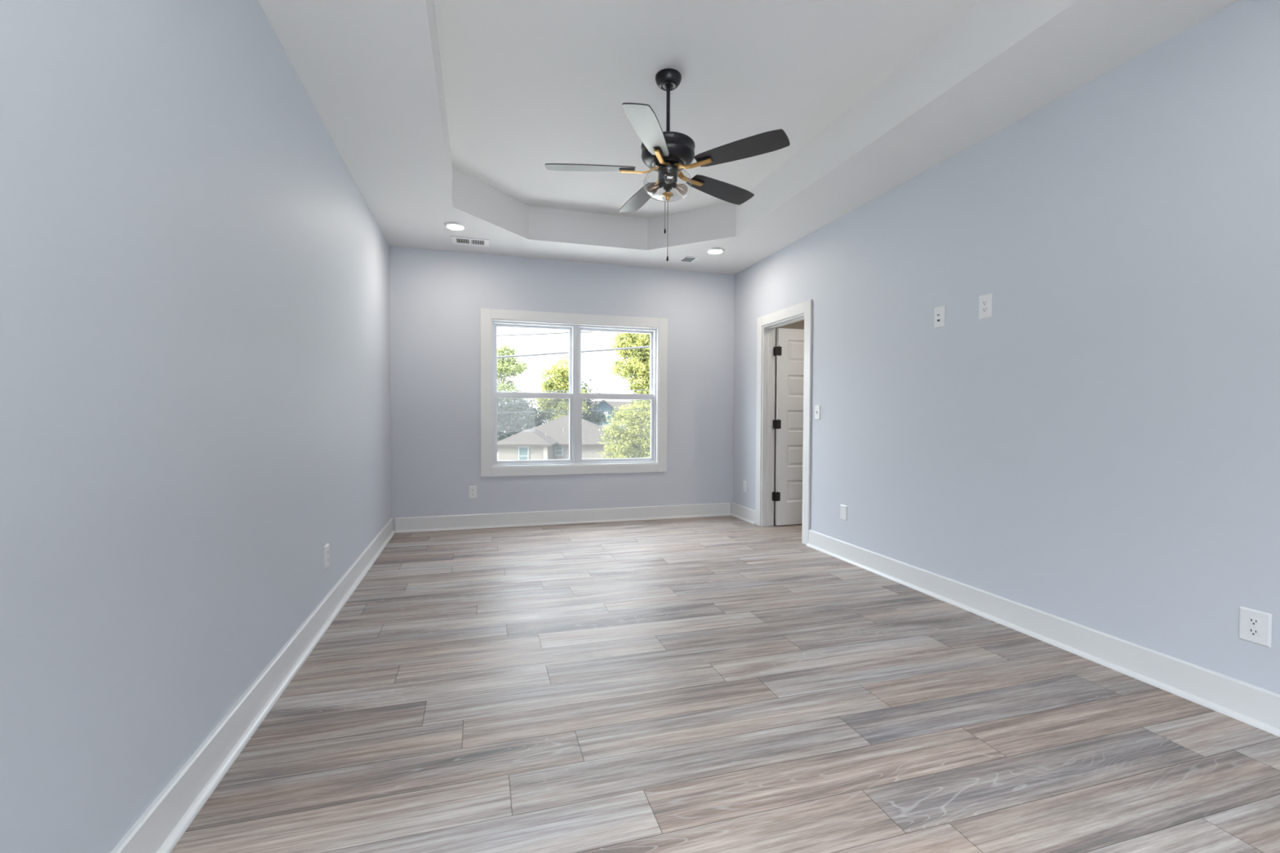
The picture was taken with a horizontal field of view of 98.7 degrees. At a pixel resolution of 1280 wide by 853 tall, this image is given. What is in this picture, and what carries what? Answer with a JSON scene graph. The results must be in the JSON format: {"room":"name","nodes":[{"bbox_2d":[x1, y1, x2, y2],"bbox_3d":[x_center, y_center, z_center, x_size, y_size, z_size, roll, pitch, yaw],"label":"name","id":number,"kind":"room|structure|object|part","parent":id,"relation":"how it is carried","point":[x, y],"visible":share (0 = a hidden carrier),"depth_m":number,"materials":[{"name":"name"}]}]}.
{"room":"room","nodes":[
{"label":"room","id":0,"kind":"room"},
{"bbox_2d":[0,0,391,852],"bbox_3d":[-1.552,-0.428,2.128,0.150,3.150,6.500,0,1,-16],"label":"wall","id":1,"kind":"structure","parent":0,"point":[195,282],"depth_m":1.47,"materials":[{"name":"grey paint"}]},
{"bbox_2d":[110,518,395,852],"bbox_3d":[-1.489,1.025,2.259,0.037,0.140,6.348,0,1,-16],"label":"baseboard","id":2,"kind":"structure","parent":1,"relation":"attached to","point":[165,821],"depth_m":1.85,"materials":[{"name":"white paint"}]},
{"bbox_2d":[324,543,329,569],"bbox_3d":[-1.731,0.718,3.039,0.013,0.128,0.079,0,1,-16],"label":"wall outlet","id":3,"kind":"object","parent":1,"relation":"attached to","point":[326,548],"visible":1,"depth_m":3.02,"materials":[{"name":"white plastic"}]},
{"bbox_2d":[389,246,734,530],"bbox_3d":[-0.682,-0.508,5.847,3.910,3.150,0.150,0,1,-16],"label":"wall","id":4,"kind":"structure","parent":0,"point":[437,297],"depth_m":5.62,"materials":[{"name":"grey paint"}]},
{"bbox_2d":[468,485,476,498],"bbox_3d":[-1.674,0.659,5.501,0.079,0.126,0.010,0,1,-16],"label":"wall outlet","id":5,"kind":"object","parent":4,"relation":"attached to","point":[472,489],"visible":1,"depth_m":5.50,"materials":[{"name":"white plastic"}]},
{"bbox_2d":[395,502,730,533],"bbox_3d":[-0.662,0.948,5.790,3.534,0.140,0.037,0,1,-16],"label":"baseboard","id":6,"kind":"structure","parent":4,"relation":"attached to","point":[430,523],"depth_m":5.72,"materials":[{"name":"white paint"}]},
{"bbox_2d":[480,308,667,476],"bbox_3d":[-0.667,-0.341,5.835,1.972,1.684,0.149,0,1,-16],"label":"window","id":7,"kind":"structure","parent":4,"relation":"in","point":[490,318],"depth_m":5.80,"materials":[{"name":"white paint"}]},
{"bbox_3d":[-1.111,-0.679,5.739,0.803,0.744,0.025,0,1,-16],"label":"sash","id":8,"kind":"part","parent":7,"relation":"part of","materials":[{"name":"clear glass"}]},
{"bbox_3d":[-1.103,0.013,5.719,0.803,0.734,0.026,0,1,-16],"label":"sash","id":9,"kind":"part","parent":7,"relation":"part of","materials":[{"name":"grey plastic"}]},
{"bbox_3d":[-0.259,-0.681,5.988,0.837,0.744,0.025,0,1,-16],"label":"sash","id":10,"kind":"part","parent":7,"relation":"part of","materials":[{"name":"clear glass"}]},
{"bbox_3d":[-0.251,0.011,5.969,0.837,0.734,0.026,0,1,-16],"label":"sash","id":11,"kind":"part","parent":7,"relation":"part of","materials":[{"name":"grey plastic"}]},
{"bbox_2d":[170,515,1279,852],"bbox_3d":[1.131,1.087,3.034,5.520,0.001,6.360,0,1,-16],"label":"floor","id":12,"kind":"structure","parent":0,"point":[714,684],"depth_m":2.05,"materials":[{"name":"brown wood"}]},
{"bbox_2d":[257,0,1239,274],"bbox_3d":[0.237,-1.805,2.698,3.610,0.305,6.350,0,1,-16],"label":"ceiling","id":13,"kind":"structure","parent":0,"point":[438,112],"depth_m":3.05,"materials":[{"name":"white paint"}]},
{"bbox_2d":[444,221,466,230],"bbox_3d":[-1.563,-1.692,4.649,0.180,0.022,0.180,0,1,-16],"label":"recessed light","id":14,"kind":"object","parent":13,"relation":"in","point":[453,225],"visible":1,"depth_m":4.61,"materials":[{"name":"white paint"}]},
{"bbox_2d":[450,235,489,246],"bbox_3d":[-1.568,-1.708,5.079,0.340,0.009,0.210,0,1,-16],"label":"ceiling vent","id":15,"kind":"object","parent":13,"relation":"in","point":[455,240],"visible":1,"depth_m":5.07,"materials":[{"name":"white metal"}]},
{"bbox_2d":[545,68,790,261],"bbox_3d":[0.134,-1.453,3.128,1.323,1.029,1.293,0,1,-16],"label":"ceiling fan","id":16,"kind":"object","parent":13,"relation":"hanging from","point":[668,153],"visible":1,"depth_m":3.02,"materials":[{"name":"black metal"}]},
{"bbox_3d":[-0.277,-1.447,3.073,0.500,0.006,0.148,0,13,-3],"label":"blade","id":17,"kind":"part","parent":16,"relation":"part of","materials":[{"name":"black wood"}]},
{"bbox_3d":[-0.075,-1.441,3.084,0.090,0.004,0.044,0,13,-3],"label":"mounting plate","id":18,"kind":"part","parent":16,"relation":"part of","materials":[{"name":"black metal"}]},
{"bbox_3d":[-0.003,-1.441,3.088,0.220,0.032,0.046,0,13,-3],"label":"blade arm","id":19,"kind":"part","parent":16,"relation":"part of","materials":[{"name":"gold metal"}]},
{"bbox_3d":[0.002,-1.455,3.502,0.148,0.006,0.500,-13,6,-20],"label":"blade","id":20,"kind":"part","parent":16,"relation":"part of","materials":[{"name":"black wood"}]},
{"bbox_3d":[0.044,-1.436,2.676,0.148,0.006,0.500,12,4,15],"label":"blade","id":21,"kind":"part","parent":16,"relation":"part of","materials":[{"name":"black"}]},
{"bbox_3d":[0.075,-1.446,3.312,0.044,0.004,0.090,-13,6,-20],"label":"mounting plate","id":22,"kind":"part","parent":16,"relation":"part of","materials":[{"name":"metal"}]},
{"bbox_3d":[0.101,-1.444,3.245,0.046,0.032,0.220,-13,6,-20],"label":"blade arm","id":23,"kind":"part","parent":16,"relation":"part of","materials":[{"name":"gold metal"}]},
{"bbox_3d":[0.096,-1.436,2.872,0.044,0.004,0.090,12,4,15],"label":"mounting plate","id":24,"kind":"part","parent":16,"relation":"part of","materials":[{"name":"metal"}]},
{"bbox_2d":[657,181,663,188],"bbox_3d":[0.125,-1.372,3.115,0.039,0.037,0.033,1,1,27],"label":"socket","id":25,"kind":"object","parent":16,"relation":"attached to","point":[660,184],"depth_m":3.10,"materials":[{"name":"black metal"}]},
{"bbox_3d":[0.115,-1.437,2.941,0.046,0.032,0.220,12,4,15],"label":"blade arm","id":26,"kind":"part","parent":16,"relation":"part of","materials":[{"name":"gold metal"}]},
{"bbox_3d":[0.141,-1.195,3.101,0.004,0.152,0.004,0,1,-16],"label":"pull chain","id":27,"kind":"part","parent":16,"relation":"part of","materials":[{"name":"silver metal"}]},
{"bbox_3d":[0.156,-1.118,3.103,0.004,0.306,0.004,0,1,-16],"label":"pull chain","id":28,"kind":"part","parent":16,"relation":"part of","materials":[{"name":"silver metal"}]},
{"bbox_3d":[0.157,-1.345,3.098,0.277,0.110,0.277,0,1,-16],"label":"lamp shade","id":29,"kind":"part","parent":16,"relation":"part of","materials":[{"name":"clear glass"}]},
{"bbox_2d":[671,182,676,188],"bbox_3d":[0.188,-1.371,3.116,0.039,0.037,0.033,-1,1,-30],"label":"socket","id":30,"kind":"object","parent":16,"relation":"attached to","point":[673,184],"depth_m":3.11,"materials":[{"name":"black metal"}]},
{"bbox_3d":[0.282,-1.442,3.196,0.220,0.032,0.046,-1,-10,-39],"label":"blade arm","id":31,"kind":"part","parent":16,"relation":"part of","materials":[{"name":"gold metal"}]},
{"bbox_3d":[0.291,-1.438,3.008,0.220,0.032,0.046,1,-10,33],"label":"blade arm","id":32,"kind":"part","parent":16,"relation":"part of","materials":[{"name":"gold metal"}]},
{"bbox_3d":[0.338,-1.443,3.241,0.090,0.004,0.044,-1,-10,-39],"label":"mounting plate","id":33,"kind":"part","parent":16,"relation":"part of","materials":[{"name":"metal"}]},
{"bbox_3d":[0.351,-1.437,2.968,0.090,0.004,0.044,1,-10,33],"label":"mounting plate","id":34,"kind":"part","parent":16,"relation":"part of","materials":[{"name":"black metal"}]},
{"bbox_3d":[0.496,-1.450,3.369,0.500,0.006,0.148,-1,-10,-39],"label":"blade","id":35,"kind":"part","parent":16,"relation":"part of","materials":[{"name":"black wood"}]},
{"bbox_3d":[0.521,-1.439,2.858,0.500,0.006,0.148,1,-10,33],"label":"blade","id":36,"kind":"part","parent":16,"relation":"part of","materials":[{"name":"black wood"}]},
{"bbox_2d":[677,256,698,262],"bbox_3d":[0.494,-1.715,5.640,0.160,0.006,0.200,0,1,-16],"label":"ceiling vent","id":37,"kind":"object","parent":13,"relation":"in","point":[685,259],"visible":1,"depth_m":5.63,"materials":[{"name":"white metal"}]},
{"bbox_2d":[706,247,724,253],"bbox_3d":[0.729,-1.698,5.320,0.180,0.022,0.180,0,1,-16],"label":"recessed light","id":38,"kind":"object","parent":13,"relation":"in","point":[712,250],"visible":1,"depth_m":5.28,"materials":[{"name":"white paint"}]},
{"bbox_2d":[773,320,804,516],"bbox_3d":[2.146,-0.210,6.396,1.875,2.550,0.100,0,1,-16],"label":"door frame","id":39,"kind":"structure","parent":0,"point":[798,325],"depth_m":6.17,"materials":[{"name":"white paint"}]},
{"bbox_2d":[733,0,1279,694],"bbox_3d":[2.045,-0.438,3.182,0.125,3.150,6.500,0,1,-16],"label":"wall","id":40,"kind":"structure","parent":0,"point":[1100,451],"depth_m":2.65,"materials":[{"name":"grey paint"}]},
{"bbox_2d":[730,502,755,524],"bbox_3d":[1.128,0.950,6.034,0.037,0.140,0.573,0,1,-16],"label":"baseboard","id":41,"kind":"structure","parent":40,"relation":"attached to","point":[740,512],"depth_m":6.02,"materials":[{"name":"white paint"}]},
{"bbox_2d":[743,480,746,492],"bbox_3d":[1.148,0.658,6.014,0.010,0.122,0.074,0,1,-16],"label":"wall outlet","id":42,"kind":"object","parent":40,"relation":"attached to","point":[744,482],"visible":1,"depth_m":6.00,"materials":[{"name":"white plastic"}]},
{"bbox_2d":[755,299,812,544],"bbox_3d":[1.426,-0.041,5.297,0.163,2.156,0.964,0,1,-16],"label":"door frame","id":43,"kind":"structure","parent":40,"relation":"attached to","point":[766,325],"depth_m":5.63,"materials":[{"name":"white paint"}]},
{"bbox_3d":[1.495,-0.041,5.317,0.019,2.156,0.964,0,1,-16],"label":"casing","id":44,"kind":"part","parent":43,"relation":"part of","materials":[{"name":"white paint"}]},
{"bbox_2d":[772,328,804,525],"bbox_3d":[1.740,0.005,5.749,0.766,2.026,0.125,0,1,-16],"label":"door","id":45,"kind":"structure","parent":40,"relation":"in","point":[789,349],"depth_m":5.68,"materials":[{"name":"white paint"}]},
{"bbox_2d":[814,404,820,419],"bbox_3d":[1.519,-0.121,4.722,0.020,0.124,0.076,0,1,-16],"label":"light switch","id":46,"kind":"object","parent":40,"relation":"attached to","point":[817,407],"visible":1,"depth_m":4.71,"materials":[{"name":"white plastic"}]},
{"bbox_2d":[840,504,847,520],"bbox_3d":[1.626,0.688,4.388,0.007,0.120,0.080,0,1,-16],"label":"wall plate","id":47,"kind":"object","parent":40,"relation":"attached to","point":[843,515],"visible":1,"depth_m":4.38,"materials":[{"name":"white plastic"}]},
{"bbox_2d":[933,305,945,328],"bbox_3d":[1.887,-0.690,3.469,0.015,0.132,0.083,0,1,-16],"label":"plate","id":48,"kind":"object","parent":40,"relation":"attached to","point":[940,312],"visible":1,"depth_m":3.46,"materials":[{"name":"white plastic"}]},
{"bbox_2d":[978,293,992,319],"bbox_3d":[1.982,-0.690,3.155,0.010,0.136,0.086,0,1,-16],"label":"wall outlet","id":49,"kind":"object","parent":40,"relation":"attached to","point":[985,301],"visible":1,"depth_m":3.15,"materials":[{"name":"white plastic"}]},
{"bbox_2d":[982,306,987,312],"bbox_3d":[1.979,-0.670,3.154,0.003,0.028,0.034,0,1,-16],"label":"receptacle","id":50,"kind":"object","parent":49,"relation":"attached to","point":[984,309],"depth_m":3.15,"materials":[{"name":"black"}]},
{"bbox_2d":[982,300,987,306],"bbox_3d":[1.979,-0.709,3.153,0.003,0.028,0.034,0,1,-16],"label":"receptacle","id":51,"kind":"object","parent":49,"relation":"attached to","point":[984,303],"depth_m":3.15,"materials":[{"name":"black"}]},
{"bbox_2d":[806,529,1279,737],"bbox_3d":[2.156,1.033,2.527,0.037,0.140,4.811,0,1,-16],"label":"baseboard","id":52,"kind":"structure","parent":40,"relation":"attached to","point":[1253,705],"depth_m":2.60,"materials":[{"name":"white paint"}]},
{"bbox_2d":[1238,606,1271,648],"bbox_3d":[2.306,0.752,2.062,0.010,0.126,0.090,0,1,-16],"label":"wall outlet","id":53,"kind":"object","parent":40,"relation":"attached to","point":[1255,626],"visible":1,"depth_m":2.06,"materials":[{"name":"white plastic"}]},
{"bbox_2d":[1247,627,1260,636],"bbox_3d":[2.303,0.771,2.062,0.003,0.028,0.034,0,1,-16],"label":"receptacle","id":54,"kind":"object","parent":53,"relation":"attached to","point":[1251,632],"depth_m":2.06,"materials":[{"name":"white plastic"}]},
{"bbox_2d":[1247,617,1260,626],"bbox_3d":[2.303,0.732,2.061,0.003,0.028,0.034,0,1,-16],"label":"receptacle","id":55,"kind":"object","parent":53,"relation":"attached to","point":[1251,621],"depth_m":2.06,"materials":[{"name":"white plastic"}]},
{"label":"outside","id":56,"kind":"structure","parent":0,"visible":0},
{"label":"ground","id":57,"kind":"structure","parent":56,"visible":0},
{"bbox_2d":[497,340,533,403],"bbox_3d":[-18.033,-4.107,74.107,7.482,14.546,6.113,0,1,-16],"label":"broadleaf tree","id":58,"kind":"object","parent":57,"relation":"on","point":[504,368],"visible":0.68,"depth_m":73.09,"materials":[{"name":"green plant"}]},
{"bbox_2d":[497,388,561,452],"bbox_3d":[-13.094,-0.149,55.881,10.015,7.484,7.181,0,1,-16],"label":"broadleaf tree","id":59,"kind":"object","parent":57,"relation":"on","point":[508,424],"visible":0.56,"depth_m":54.98,"materials":[{"name":"green plant"}]},
{"bbox_2d":[528,353,591,422],"bbox_3d":[-8.995,-2.407,62.043,7.135,11.753,5.382,0,1,8],"label":"broadleaf tree","id":60,"kind":"object","parent":57,"relation":"on","point":[561,380],"visible":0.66,"depth_m":61.07,"materials":[{"name":"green plant"}]},
{"bbox_2d":[497,415,648,460],"bbox_3d":[-4.005,1.379,49.544,14.700,4.780,19.700,0,1,0],"label":"house","id":61,"kind":"structure","parent":57,"relation":"on","point":[549,440],"depth_m":43.00,"materials":[{"name":"beige"}]},
{"bbox_3d":[-8.483,2.146,40.039,0.630,1.260,0.020,0,1,0],"label":"pane","id":62,"kind":"part","parent":61,"relation":"part of","materials":[{"name":"grey"}]},
{"bbox_3d":[-8.483,2.146,40.039,0.870,1.500,0.040,0,1,0],"label":"shutter trim","id":63,"kind":"part","parent":61,"relation":"part of","materials":[{"name":"grey"}]},
{"bbox_3d":[-6.881,2.722,40.022,0.300,2.500,0.140,0,1,0],"label":"corner post","id":64,"kind":"part","parent":61,"relation":"part of","materials":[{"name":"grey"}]},
{"bbox_3d":[-6.347,1.886,43.034,0.760,0.900,0.040,0,1,0],"label":"shutter trim","id":65,"kind":"part","parent":61,"relation":"part of","materials":[{"name":"grey"}]},
{"bbox_3d":[-6.347,1.886,43.034,0.520,0.660,0.020,0,1,0],"label":"pane","id":66,"kind":"part","parent":61,"relation":"part of","materials":[{"name":"grey glass"}]},
{"bbox_2d":[568,378,608,426],"bbox_3d":[-6.811,-1.285,67.827,6.108,9.270,4.988,0,1,-16],"label":"broadleaf tree","id":67,"kind":"object","parent":57,"relation":"on","point":[593,416],"visible":0.38,"depth_m":67.63,"materials":[{"name":"green plant"}]},
{"bbox_2d":[589,399,635,425],"bbox_3d":[-5.303,-0.841,93.755,9.200,7.213,12.500,0,1,0],"label":"house","id":68,"kind":"structure","parent":57,"relation":"on","point":[602,405],"depth_m":87.99,"materials":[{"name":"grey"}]},
{"bbox_2d":[595,399,650,458],"bbox_3d":[-0.280,1.359,26.991,3.667,5.874,2.593,0,1,6],"label":"shrub","id":69,"kind":"object","parent":57,"relation":"on","point":[629,440],"visible":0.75,"depth_m":26.59,"materials":[{"name":"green plant"}]},
{"bbox_2d":[606,332,650,457],"bbox_3d":[0.077,-0.788,30.035,3.888,10.034,3.359,0,1,2],"label":"broadleaf tree","id":70,"kind":"object","parent":57,"relation":"on","point":[638,369],"visible":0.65,"depth_m":29.45,"materials":[{"name":"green plant"}]},
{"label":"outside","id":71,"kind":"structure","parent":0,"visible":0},
{"bbox_2d":[497,346,649,358],"bbox_3d":[-2.097,-2.442,16.997,26.002,1.935,0.068,0,1,0],"label":"power line","id":72,"kind":"object","parent":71,"point":[640,347],"visible":0.16,"depth_m":16.98,"materials":[{"name":"black"}]},
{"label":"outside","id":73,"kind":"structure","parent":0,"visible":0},
{"bbox_2d":[497,331,604,336],"bbox_3d":[-3.047,-3.364,18.997,21.475,1.041,0.054,0,1,0],"label":"power line","id":74,"kind":"object","parent":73,"point":[581,331],"visible":0.16,"depth_m":18.98,"materials":[{"name":"black metal"}]},
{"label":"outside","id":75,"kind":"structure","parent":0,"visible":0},
{"bbox_2d":[497,328,551,333],"bbox_3d":[-4.502,-3.790,20.997,11.481,0.916,0.038,0,1,0],"label":"power line","id":76,"kind":"object","parent":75,"point":[540,329],"visible":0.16,"depth_m":20.99,"materials":[{"name":"black metal"}]},
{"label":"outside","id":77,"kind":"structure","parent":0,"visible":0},
{"bbox_2d":[497,389,649,391],"bbox_3d":[-2.962,-1.703,23.997,36.712,0.545,0.036,0,1,0],"label":"power line","id":78,"kind":"object","parent":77,"point":[634,389],"visible":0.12,"depth_m":23.99,"materials":[{"name":"black"}]},
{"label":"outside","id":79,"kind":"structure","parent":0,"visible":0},
{"bbox_2d":[509,400,642,403],"bbox_3d":[-2.962,-1.226,23.997,36.710,0.977,0.026,0,1,0],"label":"power line","id":80,"kind":"object","parent":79,"point":[621,400],"visible":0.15,"depth_m":23.99,"materials":[{"name":"black"}]},
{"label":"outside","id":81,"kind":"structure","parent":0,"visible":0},
{"bbox_2d":[497,408,650,413],"bbox_3d":[-2.715,-0.760,21.997,33.651,0.899,0.028,0,1,0],"label":"power line","id":82,"kind":"object","parent":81,"point":[636,409],"visible":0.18,"depth_m":21.99,"materials":[{"name":"black"}]}
]}

